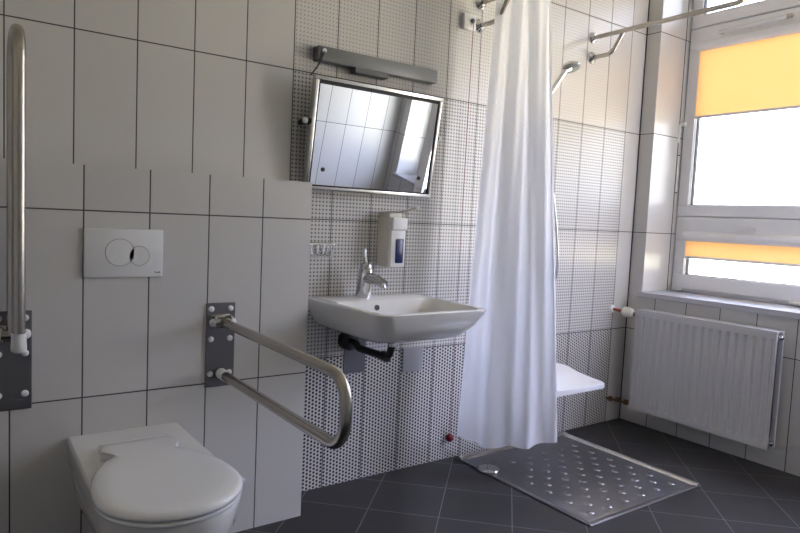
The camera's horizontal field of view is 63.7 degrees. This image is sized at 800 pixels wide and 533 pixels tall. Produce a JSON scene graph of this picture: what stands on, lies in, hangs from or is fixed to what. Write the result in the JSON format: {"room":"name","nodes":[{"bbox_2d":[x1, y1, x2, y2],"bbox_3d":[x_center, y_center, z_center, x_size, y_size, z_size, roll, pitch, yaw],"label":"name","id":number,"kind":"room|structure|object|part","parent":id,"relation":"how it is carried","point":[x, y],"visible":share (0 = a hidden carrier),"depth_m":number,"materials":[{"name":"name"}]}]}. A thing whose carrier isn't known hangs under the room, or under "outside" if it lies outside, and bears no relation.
{"room":"accessible bathroom","nodes":[
{"label":"accessible bathroom","id":0,"kind":"room"},
{"bbox_2d":[0,158,311,532],"bbox_3d":[-1.209,0.334,2.046,1.925,1.325,0.200,0,5,-35],"label":"wall","id":1,"kind":"structure","parent":0,"point":[109,353],"depth_m":2.18,"materials":[{"name":"white tile"}]},
{"bbox_2d":[0,23,31,411],"bbox_3d":[-1.086,-0.109,1.817,0.105,1.114,0.235,0,5,-35],"label":"grab bar","id":2,"kind":"object","parent":1,"relation":"attached to","point":[16,321],"visible":1,"depth_m":1.75,"materials":[{"name":"silver metal"}]},
{"bbox_3d":[-1.170,0.284,1.940,0.105,0.304,0.008,0,5,-35],"label":"wall plate","id":3,"kind":"part","parent":2,"relation":"part of","materials":[{"name":"silver metal"}]},
{"bbox_3d":[-1.078,-0.226,1.804,0.032,0.878,0.218,0,5,-35],"label":"rail","id":4,"kind":"part","parent":2,"relation":"part of","materials":[{"name":"silver metal"}]},
{"bbox_2d":[83,228,162,277],"bbox_3d":[-0.897,-0.044,2.096,0.242,0.157,0.013,0,5,-35],"label":"flush plate","id":5,"kind":"object","parent":1,"relation":"attached to","point":[108,252],"visible":1,"depth_m":2.09,"materials":[{"name":"white plastic"}]},
{"bbox_2d":[67,422,244,532],"bbox_3d":[-0.709,0.733,1.854,0.391,0.387,0.758,0,5,-35],"label":"toilet","id":6,"kind":"object","parent":1,"relation":"attached to","point":[159,478],"visible":1,"depth_m":1.69,"materials":[{"name":"white ceramic"}]},
{"bbox_3d":[-0.653,0.584,1.754,0.364,0.012,0.554,0,5,-35],"label":"seat","id":7,"kind":"part","parent":6,"relation":"part of","materials":[{"name":"white plastic"}]},
{"bbox_3d":[-0.652,0.562,1.752,0.367,0.028,0.558,0,5,-35],"label":"lid","id":8,"kind":"part","parent":6,"relation":"part of","materials":[{"name":"white plastic"}]},
{"bbox_2d":[204,302,352,448],"bbox_3d":[-0.387,0.320,1.948,0.105,0.304,0.908,0,5,-35],"label":"grab bar","id":9,"kind":"object","parent":1,"relation":"attached to","point":[221,325],"visible":1,"depth_m":2.00,"materials":[{"name":"silver metal"}]},
{"bbox_3d":[-0.647,0.280,2.313,0.105,0.304,0.008,0,5,-35],"label":"wall plate","id":10,"kind":"part","parent":9,"relation":"part of","materials":[{"name":"silver metal"}]},
{"bbox_2d":[0,0,648,491],"bbox_3d":[-0.176,-0.498,2.891,4.840,2.950,0.120,0,5,-35],"label":"wall","id":11,"kind":"structure","parent":0,"point":[213,87],"depth_m":2.88,"materials":[{"name":"tile"}]},
{"bbox_2d":[310,242,335,256],"bbox_3d":[-0.352,-0.070,2.682,0.155,0.060,0.089,0,5,-35],"label":"basket","id":12,"kind":"object","parent":11,"relation":"attached to","point":[311,243],"visible":0.66,"depth_m":2.67,"materials":[{"name":"silver metal"}]},
{"bbox_2d":[343,338,364,373],"bbox_3d":[-0.204,0.380,2.888,0.109,0.200,0.005,0,5,-35],"label":"access panel","id":13,"kind":"object","parent":11,"relation":"attached to","point":[353,362],"visible":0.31,"depth_m":2.89,"materials":[{"name":"grey plastic"}]},
{"bbox_2d":[298,74,443,197],"bbox_3d":[-0.113,-0.540,2.778,0.702,0.451,0.130,0,5,-35],"label":"mirror","id":14,"kind":"object","parent":11,"relation":"attached to","point":[362,137],"visible":0.94,"depth_m":2.73,"materials":[{"name":"silver metal"}]},
{"bbox_3d":[-0.378,-0.582,2.559,0.016,0.024,0.024,0,5,-35],"label":"pivot knob","id":15,"kind":"part","parent":14,"relation":"part of","materials":[{"name":"white plastic"}]},
{"bbox_2d":[311,45,436,84],"bbox_3d":[-0.098,-0.842,2.797,0.629,0.118,0.064,0,5,-35],"label":"lamp","id":16,"kind":"object","parent":11,"relation":"attached to","point":[359,64],"visible":1,"depth_m":2.75,"materials":[{"name":"grey metal"}]},
{"bbox_3d":[-0.335,-0.829,2.619,0.064,0.097,0.014,4,4,17],"label":"cord","id":17,"kind":"part","parent":16,"relation":"part of","materials":[{"name":"grey plastic"}]},
{"bbox_2d":[308,293,485,342],"bbox_3d":[-0.008,0.221,2.669,0.574,0.142,0.559,0,5,-35],"label":"washbasin","id":18,"kind":"object","parent":11,"relation":"attached to","point":[397,317],"visible":0.94,"depth_m":2.54,"materials":[{"name":"white ceramic"}]},
{"bbox_2d":[338,333,398,361],"bbox_3d":[-0.135,0.335,2.746,0.091,0.109,0.314,-1,6,-43],"label":"trap","id":19,"kind":"object","parent":18,"relation":"attached to","point":[347,342],"visible":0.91,"depth_m":2.75,"materials":[{"name":"black plastic"}]},
{"bbox_2d":[355,248,386,297],"bbox_3d":[-0.120,0.034,2.736,0.068,0.213,0.206,0,5,-35],"label":"tap","id":20,"kind":"object","parent":18,"relation":"on","point":[366,277],"visible":1,"depth_m":2.75,"materials":[{"name":"silver metal"}]},
{"bbox_3d":[-0.144,-0.033,2.769,0.053,0.087,0.054,0,5,-35],"label":"lever","id":21,"kind":"part","parent":20,"relation":"part of","materials":[{"name":"silver metal"}]},
{"bbox_3d":[-0.105,0.060,2.715,0.052,0.060,0.149,0,5,-35],"label":"spout","id":22,"kind":"part","parent":20,"relation":"part of","materials":[{"name":"silver metal"}]},
{"bbox_2d":[376,207,419,266],"bbox_3d":[0.001,-0.129,2.832,0.082,0.270,0.245,0,5,-35],"label":"soap dispenser","id":23,"kind":"object","parent":11,"relation":"attached to","point":[391,227],"visible":1,"depth_m":2.85,"materials":[{"name":"beige plastic"}]},
{"bbox_3d":[0.011,-0.248,2.814,0.020,0.029,0.225,0,5,-35],"label":"elbow lever","id":24,"kind":"part","parent":23,"relation":"part of","materials":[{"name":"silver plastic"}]},
{"bbox_2d":[402,346,422,372],"bbox_3d":[0.061,0.445,3.083,0.120,0.119,0.007,0,5,-35],"label":"cover plate","id":25,"kind":"object","parent":11,"relation":"attached to","point":[412,359],"visible":1,"depth_m":3.08,"materials":[{"name":"grey plastic"}]},
{"bbox_2d":[446,12,475,441],"bbox_3d":[0.289,-0.163,3.159,0.076,2.102,0.042,0,5,-35],"label":"pull cord","id":26,"kind":"object","parent":11,"relation":"attached to","point":[468,22],"visible":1,"depth_m":3.10,"materials":[{"name":"fabric"}]},
{"bbox_2d":[552,60,579,281],"bbox_3d":[0.801,-0.464,3.413,0.212,1.231,0.169,0,5,-35],"label":"shower","id":27,"kind":"object","parent":11,"relation":"attached to","point":[571,66],"visible":0.32,"depth_m":3.36,"materials":[{"name":"silver metal"}]},
{"bbox_3d":[0.825,-0.955,3.345,0.154,0.197,0.032,0,5,-28],"label":"handle","id":28,"kind":"part","parent":27,"relation":"part of","materials":[{"name":"silver metal"}]},
{"bbox_2d":[556,363,604,396],"bbox_3d":[0.780,0.603,3.368,0.427,0.112,0.405,0,5,-35],"label":"shower seat","id":29,"kind":"object","parent":11,"relation":"attached to","point":[569,381],"visible":0.33,"depth_m":3.30,"materials":[{"name":"white plastic"}]},
{"bbox_2d":[619,0,649,417],"bbox_3d":[1.462,-0.505,3.982,0.004,2.950,0.004,0,5,-35],"label":"trim","id":30,"kind":"structure","parent":11,"relation":"attached to","point":[649,0],"depth_m":3.99,"materials":[{"name":"grey"}]},
{"bbox_2d":[457,0,556,448],"bbox_3d":[0.540,-0.224,2.941,0.451,2.112,0.233,5,5,24],"label":"shower curtain","id":31,"kind":"object","parent":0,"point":[509,387],"visible":0.99,"depth_m":2.94,"materials":[{"name":"white fabric"}]},
{"bbox_2d":[235,418,799,532],"bbox_3d":[0.614,1.161,1.802,4.840,0.120,3.090,0,5,-35],"label":"floor","id":32,"kind":"structure","parent":0,"point":[735,494],"depth_m":2.79,"materials":[{"name":"tile"}]},
{"bbox_2d":[456,431,700,526],"bbox_3d":[0.850,0.999,3.157,0.828,0.020,0.842,0,5,-35],"label":"shower tray","id":33,"kind":"object","parent":32,"relation":"on","point":[593,484],"visible":1,"depth_m":3.09,"materials":[{"name":"silver metal"}]},
{"bbox_2d":[620,0,799,476],"bbox_3d":[2.470,-0.382,2.961,0.450,2.950,2.850,0,5,-35],"label":"wall","id":34,"kind":"structure","parent":0,"point":[668,44],"depth_m":3.92,"materials":[{"name":"white tile"}]},
{"bbox_2d":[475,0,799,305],"bbox_3d":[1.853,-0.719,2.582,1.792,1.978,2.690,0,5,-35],"label":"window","id":35,"kind":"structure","parent":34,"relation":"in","point":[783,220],"depth_m":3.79,"materials":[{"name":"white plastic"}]},
{"bbox_3d":[0.995,-1.194,3.031,0.922,0.178,0.888,0,5,-35],"label":"curtain rail","id":36,"kind":"part","parent":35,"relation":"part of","materials":[{"name":"silver metal"}]},
{"bbox_3d":[0.999,-1.248,3.025,0.879,0.025,0.884,0,5,-35],"label":"rail","id":37,"kind":"part","parent":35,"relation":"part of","materials":[{"name":"silver metal"}]},
{"bbox_3d":[1.768,-0.841,4.034,0.048,0.130,0.030,2,4,-7],"label":"handle","id":38,"kind":"part","parent":35,"relation":"part of","materials":[{"name":"white plastic"}]},
{"bbox_3d":[2.144,-0.037,3.607,0.067,0.451,1.275,0,5,-35],"label":"sash","id":39,"kind":"part","parent":35,"relation":"part of","materials":[{"name":"white plastic"}]},
{"bbox_3d":[2.181,-0.840,3.546,0.067,1.153,1.275,0,5,-35],"label":"sash","id":40,"kind":"part","parent":35,"relation":"part of","materials":[{"name":"white plastic"}]},
{"bbox_2d":[681,231,799,274],"bbox_3d":[2.106,-0.036,3.579,0.028,0.274,1.148,0,5,-35],"label":"roller blind","id":41,"kind":"object","parent":35,"relation":"attached to","point":[779,250],"visible":1,"depth_m":3.74,"materials":[{"name":"yellow fabric"}]},
{"bbox_3d":[1.784,-0.059,4.047,0.008,0.222,0.012,0,5,-35],"label":"guide rail","id":42,"kind":"part","parent":41,"relation":"part of","materials":[{"name":"white plastic"}]},
{"bbox_2d":[686,21,799,205],"bbox_3d":[2.141,-0.830,3.521,0.028,1.005,1.151,0,5,-35],"label":"roller blind","id":43,"kind":"object","parent":35,"relation":"attached to","point":[755,71],"visible":1,"depth_m":3.71,"materials":[{"name":"yellow fabric"}]},
{"bbox_3d":[1.819,-0.854,3.990,0.008,0.953,0.012,0,5,-35],"label":"guide rail","id":44,"kind":"part","parent":43,"relation":"part of","materials":[{"name":"white plastic"}]},
{"bbox_3d":[2.215,-1.581,3.491,0.067,0.324,1.275,0,5,-35],"label":"sash","id":45,"kind":"part","parent":35,"relation":"part of","materials":[{"name":"white plastic"}]},
{"bbox_3d":[2.002,-0.217,3.711,0.040,0.033,0.124,0,5,-35],"label":"handle","id":46,"kind":"part","parent":35,"relation":"part of","materials":[{"name":"white plastic"}]},
{"bbox_3d":[2.017,-1.385,3.685,0.032,0.032,0.376,0,5,-35],"label":"opening rod","id":47,"kind":"part","parent":35,"relation":"part of","materials":[{"name":"white plastic"}]},
{"bbox_3d":[2.133,-1.373,3.527,0.026,0.023,0.048,0,5,-35],"label":"rod","id":48,"kind":"part","parent":35,"relation":"part of","materials":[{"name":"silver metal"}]},
{"bbox_2d":[606,305,784,449],"bbox_3d":[1.611,0.584,3.617,0.152,0.617,0.967,0,5,-35],"label":"panel radiator","id":49,"kind":"object","parent":34,"relation":"attached to","point":[720,378],"visible":1,"depth_m":3.51,"materials":[{"name":"white metal"}]},
{"bbox_2d":[636,309,784,333],"bbox_3d":[1.687,0.297,3.567,0.081,0.010,0.805,0,5,-35],"label":"grille","id":50,"kind":"object","parent":49,"relation":"attached to","point":[724,325],"depth_m":3.52,"materials":[{"name":"metal"}]},
{"bbox_3d":[1.700,0.599,3.610,0.015,0.596,0.811,0,5,-35],"label":"panel","id":51,"kind":"part","parent":49,"relation":"part of","materials":[{"name":"white metal"}]},
{"bbox_2d":[636,290,799,318],"bbox_3d":[2.369,0.282,2.997,0.362,0.032,2.650,0,5,-35],"label":"windowsill","id":52,"kind":"structure","parent":34,"relation":"on","point":[760,307],"depth_m":3.60,"materials":[{"name":"grey stone"}]},
{"label":"outside","id":53,"kind":"structure","parent":0,"visible":0},
{"bbox_2d":[690,258,799,284],"bbox_3d":[24.837,1.525,20.887,56.400,0.100,80.000,0,5,-35],"label":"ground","id":54,"kind":"structure","parent":53,"point":[737,270],"depth_m":32.99,"materials":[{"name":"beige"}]}
]}

